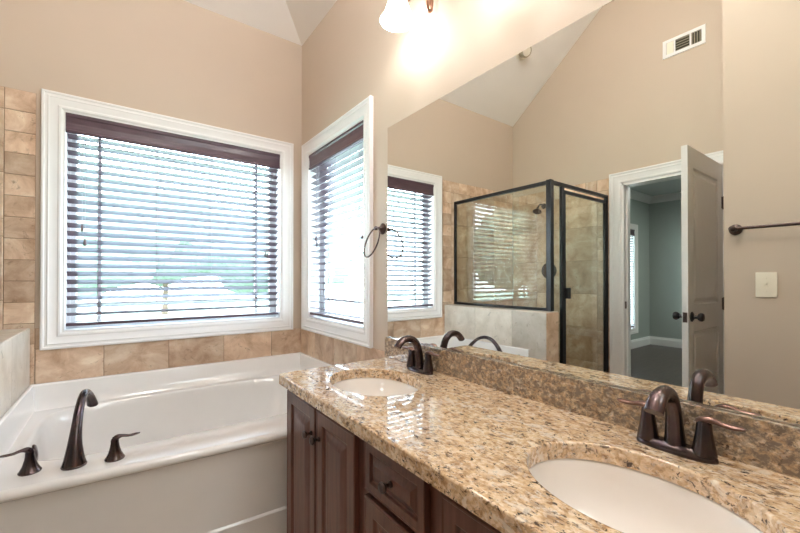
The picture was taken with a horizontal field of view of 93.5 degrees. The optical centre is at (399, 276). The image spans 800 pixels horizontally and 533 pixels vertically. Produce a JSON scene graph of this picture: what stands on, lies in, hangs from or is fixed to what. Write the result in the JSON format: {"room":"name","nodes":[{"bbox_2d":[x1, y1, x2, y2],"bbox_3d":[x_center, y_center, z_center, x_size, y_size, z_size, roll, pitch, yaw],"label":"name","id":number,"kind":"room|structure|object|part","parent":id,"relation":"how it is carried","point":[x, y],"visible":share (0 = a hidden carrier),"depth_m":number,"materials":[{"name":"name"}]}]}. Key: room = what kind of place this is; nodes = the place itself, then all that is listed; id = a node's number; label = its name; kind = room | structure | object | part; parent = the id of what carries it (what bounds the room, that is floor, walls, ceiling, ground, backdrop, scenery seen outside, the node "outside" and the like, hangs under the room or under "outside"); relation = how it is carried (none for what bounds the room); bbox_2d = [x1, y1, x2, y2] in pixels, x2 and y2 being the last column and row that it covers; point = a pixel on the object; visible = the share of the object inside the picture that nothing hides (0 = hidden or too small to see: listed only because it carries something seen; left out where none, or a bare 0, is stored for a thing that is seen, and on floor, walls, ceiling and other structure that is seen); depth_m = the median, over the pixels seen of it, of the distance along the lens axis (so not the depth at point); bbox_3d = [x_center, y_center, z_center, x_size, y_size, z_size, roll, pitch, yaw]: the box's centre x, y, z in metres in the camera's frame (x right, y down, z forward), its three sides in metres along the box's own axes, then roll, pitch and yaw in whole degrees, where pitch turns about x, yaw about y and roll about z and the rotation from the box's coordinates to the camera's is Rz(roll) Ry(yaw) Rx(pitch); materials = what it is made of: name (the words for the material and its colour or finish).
{"room":"bathroom","nodes":[
{"label":"bathroom","id":0,"kind":"room"},
{"bbox_2d":[0,328,29,418],"bbox_3d":[-1.691,0.764,1.484,0.171,0.990,1.124,0,0,-36],"label":"wall","id":1,"kind":"structure","parent":0,"point":[14,343],"depth_m":1.70,"materials":[{"name":"paint"}]},
{"bbox_2d":[0,0,301,327],"bbox_3d":[-1.840,-0.259,2.171,2.860,3.045,0.130,0,0,-36],"label":"wall","id":2,"kind":"structure","parent":0,"point":[181,59],"depth_m":2.35,"materials":[{"name":"beige paint"}]},
{"bbox_2d":[0,86,35,384],"bbox_3d":[-2.393,0.141,1.672,1.118,2.240,0.009,0,0,-36],"label":"shower tile","id":3,"kind":"structure","parent":2,"relation":"attached to","point":[17,107],"depth_m":1.97,"materials":[{"name":"tile"}]},
{"bbox_2d":[39,88,293,350],"bbox_3d":[-1.401,-0.302,2.475,1.389,1.401,0.144,0,0,-36],"label":"window","id":4,"kind":"structure","parent":2,"relation":"in","point":[54,332],"depth_m":2.22,"materials":[{"name":"white paint"}]},
{"bbox_3d":[-1.435,-0.301,2.521,1.197,1.209,0.030,0,0,-36],"label":"sash","id":5,"kind":"part","parent":4,"relation":"part of","materials":[{"name":"plastic"}]},
{"bbox_2d":[66,112,279,325],"bbox_3d":[-1.387,-0.313,2.455,1.193,1.187,0.069,0,0,-36],"label":"window blind","id":6,"kind":"object","parent":4,"relation":"attached to","point":[82,125],"visible":1,"depth_m":2.38,"materials":[{"name":"brown wood"}]},
{"bbox_3d":[-1.793,-0.548,2.124,0.002,0.525,0.002,0,0,-6],"label":"pull cord","id":7,"kind":"part","parent":6,"relation":"part of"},
{"bbox_3d":[-1.782,-0.507,2.131,0.002,0.607,0.002,0,0,24],"label":"pull cord","id":8,"kind":"part","parent":6,"relation":"part of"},
{"bbox_3d":[-1.757,-0.275,2.189,0.002,1.091,0.056,0,0,-36],"label":"ladder cord","id":9,"kind":"part","parent":6,"relation":"part of","materials":[{"name":"white fabric"}]},
{"bbox_3d":[-1.525,-0.274,2.361,0.002,1.091,0.056,0,0,-36],"label":"ladder cord","id":10,"kind":"part","parent":6,"relation":"part of","materials":[{"name":"white fabric"}]},
{"bbox_3d":[-1.391,0.273,2.457,1.183,0.016,0.052,0,0,-36],"label":"rail","id":11,"kind":"part","parent":6,"relation":"part of","materials":[{"name":"brown wood"}]},
{"bbox_3d":[-1.280,-0.272,2.542,0.002,1.091,0.056,0,0,-36],"label":"ladder cord","id":12,"kind":"part","parent":6,"relation":"part of","materials":[{"name":"white fabric"}]},
{"bbox_3d":[-1.048,-0.271,2.713,0.002,1.091,0.056,0,0,-36],"label":"ladder cord","id":13,"kind":"part","parent":6,"relation":"part of","materials":[{"name":"white fabric"}]},
{"bbox_3d":[-0.976,-0.490,2.727,0.002,0.634,0.002,0,0,24],"label":"pull cord","id":14,"kind":"part","parent":6,"relation":"part of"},
{"bbox_3d":[-0.964,-0.485,2.736,0.002,0.644,0.002,0,0,24],"label":"pull cord","id":15,"kind":"part","parent":6,"relation":"part of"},
{"bbox_2d":[35,328,300,383],"bbox_3d":[-1.349,0.473,2.442,1.481,0.385,0.009,0,0,-36],"label":"wall tile","id":16,"kind":"structure","parent":2,"relation":"attached to","point":[54,365],"depth_m":2.31,"materials":[{"name":"tile"}]},
{"bbox_2d":[184,0,336,45],"bbox_3d":[-0.589,-2.419,0.535,2.671,1.255,4.136,0,0,-36],"label":"ceiling","id":17,"kind":"structure","parent":0,"point":[294,21],"depth_m":2.64,"materials":[{"name":"paint"}]},
{"bbox_2d":[302,0,797,425],"bbox_3d":[0.536,-0.265,1.252,0.130,3.045,4.174,0,0,-36],"label":"wall","id":18,"kind":"structure","parent":0,"point":[349,57],"depth_m":1.93,"materials":[{"name":"beige paint"}]},
{"bbox_2d":[301,95,372,347],"bbox_3d":[-0.398,-0.297,2.487,0.144,1.385,0.974,0,0,-36],"label":"window","id":19,"kind":"structure","parent":18,"relation":"in","point":[355,333],"depth_m":2.52,"materials":[{"name":"white paint"}]},
{"bbox_2d":[309,120,362,323],"bbox_3d":[-0.417,-0.308,2.473,0.069,1.171,0.778,0,0,-36],"label":"window blind","id":20,"kind":"object","parent":19,"relation":"attached to","point":[353,136],"visible":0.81,"depth_m":2.45,"materials":[{"name":"brown wood"}]},
{"bbox_3d":[-0.412,0.270,2.473,0.052,0.016,0.768,0,0,-36],"label":"rail","id":21,"kind":"part","parent":20,"relation":"part of","materials":[{"name":"brown wood"}]},
{"bbox_3d":[-0.275,-0.269,2.292,0.056,1.075,0.002,0,0,-36],"label":"ladder cord","id":22,"kind":"part","parent":20,"relation":"part of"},
{"bbox_3d":[-0.352,-0.296,2.521,0.030,1.193,0.782,0,0,-36],"label":"sash","id":23,"kind":"part","parent":19,"relation":"part of","materials":[{"name":"plastic"}]},
{"bbox_2d":[301,329,384,364],"bbox_3d":[-0.404,0.529,2.401,0.009,0.272,1.178,0,0,-36],"label":"wall tile","id":24,"kind":"structure","parent":18,"relation":"attached to","point":[332,351],"depth_m":2.43,"materials":[{"name":"tile"}]},
{"bbox_2d":[363,223,385,257],"bbox_3d":[-0.131,-0.187,1.959,0.101,0.186,0.169,0,0,-36],"label":"towel ring","id":25,"kind":"object","parent":18,"relation":"attached to","point":[382,228],"visible":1,"depth_m":1.97,"materials":[{"name":"brown metal"}]},
{"bbox_3d":[-0.112,-0.251,1.973,0.054,0.060,0.060,0,0,-36],"label":"post","id":26,"kind":"part","parent":25,"relation":"part of","materials":[{"name":"brown metal"}]},
{"bbox_2d":[380,0,433,31],"bbox_3d":[0.335,-1.234,1.250,0.203,0.217,1.280,0,0,-36],"label":"vanity light","id":27,"kind":"object","parent":18,"relation":"attached to","point":[397,16],"visible":1,"depth_m":1.71,"materials":[{"name":"white glass"}]},
{"bbox_3d":[-0.011,-1.192,1.679,0.158,0.107,0.158,0,0,-36],"label":"lamp shade","id":28,"kind":"part","parent":27,"relation":"part of","materials":[{"name":"white glass"}]},
{"bbox_2d":[385,337,799,478],"bbox_3d":[0.409,0.357,1.288,0.022,0.100,1.612,0,0,-36],"label":"backsplash","id":29,"kind":"structure","parent":18,"relation":"attached to","point":[767,444],"depth_m":1.04,"materials":[{"name":"brown stone"}]},
{"bbox_2d":[388,0,799,425],"bbox_3d":[0.417,-0.233,1.298,0.006,1.078,1.612,0,0,-36],"label":"vanity mirror","id":30,"kind":"object","parent":18,"relation":"attached to","point":[615,200],"visible":1,"depth_m":1.03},
{"bbox_3d":[-0.561,1.257,0.423,2.610,0.009,3.960,0,0,-36],"label":"floor","id":31,"kind":"structure","parent":0,"visible":0},
{"bbox_2d":[0,352,331,532],"bbox_3d":[-1.029,0.918,1.984,1.485,0.690,1.100,0,0,-36],"label":"bathtub","id":32,"kind":"object","parent":31,"relation":"on","point":[208,454],"visible":0.79,"depth_m":1.64,"materials":[{"name":"white ceramic"}]},
{"bbox_3d":[-1.567,0.762,1.617,0.018,0.079,0.080,0,0,-36],"label":"overflow plate","id":33,"kind":"part","parent":32,"relation":"part of","materials":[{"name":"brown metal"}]},
{"bbox_2d":[0,389,139,476],"bbox_3d":[-1.284,0.585,1.500,0.398,0.244,0.384,0,0,-36],"label":"tub faucet","id":34,"kind":"object","parent":32,"relation":"on","point":[74,457],"visible":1,"depth_m":1.40,"materials":[{"name":"brown metal"}]},
{"bbox_3d":[-1.340,0.620,1.313,0.024,0.026,0.088,0,0,33],"label":"lever","id":35,"kind":"part","parent":34,"relation":"part of","materials":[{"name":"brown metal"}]},
{"bbox_3d":[-1.320,0.658,1.343,0.064,0.080,0.064,0,0,-36],"label":"handle","id":36,"kind":"part","parent":34,"relation":"part of","materials":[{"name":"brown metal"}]},
{"bbox_3d":[-1.203,0.695,1.389,0.076,0.007,0.076,0,0,-36],"label":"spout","id":37,"kind":"part","parent":34,"relation":"part of","materials":[{"name":"brown metal"}]},
{"bbox_3d":[-1.274,0.585,1.519,0.072,0.244,0.367,0,0,-29],"label":"spout","id":38,"kind":"part","parent":34,"relation":"part of","materials":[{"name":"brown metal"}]},
{"bbox_3d":[-1.093,0.659,1.442,0.064,0.080,0.064,0,0,-36],"label":"handle","id":39,"kind":"part","parent":34,"relation":"part of","materials":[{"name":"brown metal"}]},
{"bbox_3d":[-1.061,0.621,1.459,0.088,0.026,0.024,0,0,-27],"label":"lever","id":40,"kind":"part","parent":34,"relation":"part of","materials":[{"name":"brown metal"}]},
{"bbox_3d":[-0.737,0.997,1.587,1.489,0.526,0.046,0,0,-33],"label":"apron panel","id":41,"kind":"part","parent":32,"relation":"part of","materials":[{"name":"white plastic"}]},
{"bbox_2d":[287,390,501,532],"bbox_3d":[0.186,0.853,1.111,0.584,0.809,1.558,0,0,-36],"label":"vanity cabinet","id":42,"kind":"object","parent":31,"relation":"on","point":[338,482],"visible":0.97,"depth_m":1.14,"materials":[{"name":"brown wood"}]},
{"bbox_3d":[-0.382,0.801,1.460,0.018,0.657,0.281,0,0,-36],"label":"door","id":43,"kind":"part","parent":42,"relation":"part of","materials":[{"name":"brown wood"}]},
{"bbox_3d":[-0.335,0.569,1.355,0.034,0.029,0.029,0,0,-36],"label":"knob","id":44,"kind":"part","parent":42,"relation":"part of","materials":[{"name":"brown metal"}]},
{"bbox_3d":[-0.296,0.568,1.302,0.034,0.029,0.029,0,0,-36],"label":"knob","id":45,"kind":"part","parent":42,"relation":"part of","materials":[{"name":"brown metal"}]},
{"bbox_3d":[-0.210,0.799,1.228,0.018,0.657,0.272,0,0,-36],"label":"door","id":46,"kind":"part","parent":42,"relation":"part of","materials":[{"name":"brown wood"}]},
{"bbox_3d":[-0.037,0.533,0.953,0.034,0.029,0.029,0,0,-36],"label":"knob","id":47,"kind":"part","parent":42,"relation":"part of","materials":[{"name":"brown metal"}]},
{"bbox_3d":[-0.017,0.740,0.967,0.018,0.242,0.264,0,0,-36],"label":"drawer","id":48,"kind":"part","parent":42,"relation":"part of","materials":[{"name":"brown wood"}]},
{"bbox_3d":[-0.017,0.533,0.968,0.018,0.137,0.264,0,0,-36],"label":"drawer","id":49,"kind":"part","parent":42,"relation":"part of","materials":[{"name":"brown wood"}]},
{"bbox_3d":[0.176,0.796,0.706,0.018,0.657,0.275,0,0,-36],"label":"door","id":50,"kind":"part","parent":42,"relation":"part of","materials":[{"name":"brown wood"}]},
{"bbox_2d":[279,337,799,532],"bbox_3d":[0.186,0.377,1.123,0.576,0.141,1.612,0,0,-36],"label":"countertop","id":51,"kind":"structure","parent":42,"relation":"on","point":[473,429],"depth_m":0.92,"materials":[{"name":"stone"}]},
{"bbox_2d":[333,378,416,395],"bbox_3d":[-0.101,0.525,1.479,0.368,0.149,0.470,0,0,-36],"label":"sink","id":52,"kind":"object","parent":51,"relation":"in","point":[363,386],"visible":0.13,"depth_m":1.65,"materials":[{"name":"ceramic"}]},
{"bbox_2d":[394,335,439,374],"bbox_3d":[0.044,0.330,1.595,0.158,0.161,0.250,0,0,-36],"label":"sink faucet","id":53,"kind":"object","parent":51,"relation":"on","point":[416,362],"visible":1,"depth_m":1.60,"materials":[{"name":"brown metal"}]},
{"bbox_3d":[0.036,0.323,1.692,0.024,0.020,0.085,0,0,-36],"label":"lever","id":54,"kind":"part","parent":53,"relation":"part of","materials":[{"name":"brown metal"}]},
{"bbox_3d":[0.043,0.325,1.594,0.156,0.152,0.047,0,0,-36],"label":"spout","id":55,"kind":"part","parent":53,"relation":"part of","materials":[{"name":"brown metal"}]},
{"bbox_3d":[0.052,0.361,1.669,0.047,0.076,0.047,0,0,-36],"label":"handle","id":56,"kind":"part","parent":53,"relation":"part of","materials":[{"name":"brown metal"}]},
{"bbox_3d":[0.085,0.400,1.625,0.055,0.020,0.161,0,0,-36],"label":"plate","id":57,"kind":"part","parent":53,"relation":"part of","materials":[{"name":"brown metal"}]},
{"bbox_3d":[0.118,0.360,1.581,0.047,0.076,0.047,0,0,-36],"label":"handle","id":58,"kind":"part","parent":53,"relation":"part of","materials":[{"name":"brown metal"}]},
{"bbox_3d":[0.134,0.322,1.559,0.024,0.020,0.085,0,0,-36],"label":"lever","id":59,"kind":"part","parent":53,"relation":"part of","materials":[{"name":"brown metal"}]},
{"bbox_2d":[529,458,762,532],"bbox_3d":[0.452,0.520,0.726,0.368,0.149,0.470,0,0,-36],"label":"sink","id":60,"kind":"object","parent":51,"relation":"in","point":[623,499],"visible":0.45,"depth_m":0.85,"materials":[{"name":"ceramic"}]},
{"bbox_2d":[617,385,746,464],"bbox_3d":[0.598,0.325,0.845,0.158,0.161,0.250,0,0,-36],"label":"sink faucet","id":61,"kind":"object","parent":51,"relation":"on","point":[663,399],"visible":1,"depth_m":0.84,"materials":[{"name":"brown metal"}]},
{"bbox_3d":[0.590,0.318,0.942,0.024,0.020,0.085,0,0,-36],"label":"lever","id":62,"kind":"part","parent":61,"relation":"part of","materials":[{"name":"brown metal"}]},
{"bbox_3d":[0.607,0.356,0.920,0.047,0.076,0.047,0,0,-36],"label":"handle","id":63,"kind":"part","parent":61,"relation":"part of","materials":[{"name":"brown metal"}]},
{"bbox_3d":[0.597,0.321,0.845,0.156,0.152,0.047,0,0,-36],"label":"spout","id":64,"kind":"part","parent":61,"relation":"part of","materials":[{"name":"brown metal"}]},
{"bbox_3d":[0.639,0.396,0.876,0.055,0.020,0.161,0,0,-36],"label":"plate","id":65,"kind":"part","parent":61,"relation":"part of","materials":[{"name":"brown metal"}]},
{"bbox_3d":[0.672,0.355,0.832,0.047,0.076,0.047,0,0,-36],"label":"handle","id":66,"kind":"part","parent":61,"relation":"part of","materials":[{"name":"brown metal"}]},
{"bbox_3d":[0.688,0.317,0.810,0.024,0.020,0.085,0,0,-36],"label":"lever","id":67,"kind":"part","parent":61,"relation":"part of","materials":[{"name":"brown metal"}]},
{"label":"outside","id":68,"kind":"structure","parent":0,"visible":0},
{"bbox_2d":[77,289,362,319],"bbox_3d":[-4.897,2.095,15.021,70.000,0.300,90.000,0,0,-36],"label":"lawn","id":69,"kind":"structure","parent":68,"point":[346,294],"depth_m":25.93,"materials":[{"name":"green plant"}]},
{"bbox_2d":[77,172,179,302],"bbox_3d":[-8.988,-0.564,9.339,5.713,4.960,5.440,0,0,-3],"label":"tree","id":70,"kind":"object","parent":69,"relation":"on","point":[79,173],"visible":0.25,"depth_m":9.21,"materials":[{"name":"green plant"}]},
{"bbox_2d":[143,188,232,313],"bbox_3d":[-12.191,-1.222,19.582,9.756,6.401,8.828,0,0,-36],"label":"tree","id":71,"kind":"object","parent":69,"relation":"on","point":[144,189],"visible":0.12,"depth_m":17.21,"materials":[{"name":"green plant"}]},
{"bbox_2d":[191,214,357,295],"bbox_3d":[-4.735,-0.305,15.080,6.231,4.515,6.400,0,0,-36],"label":"tree","id":72,"kind":"object","parent":69,"relation":"on","point":[355,257],"visible":0.3,"depth_m":13.18,"materials":[{"name":"green plant"}]}
]}

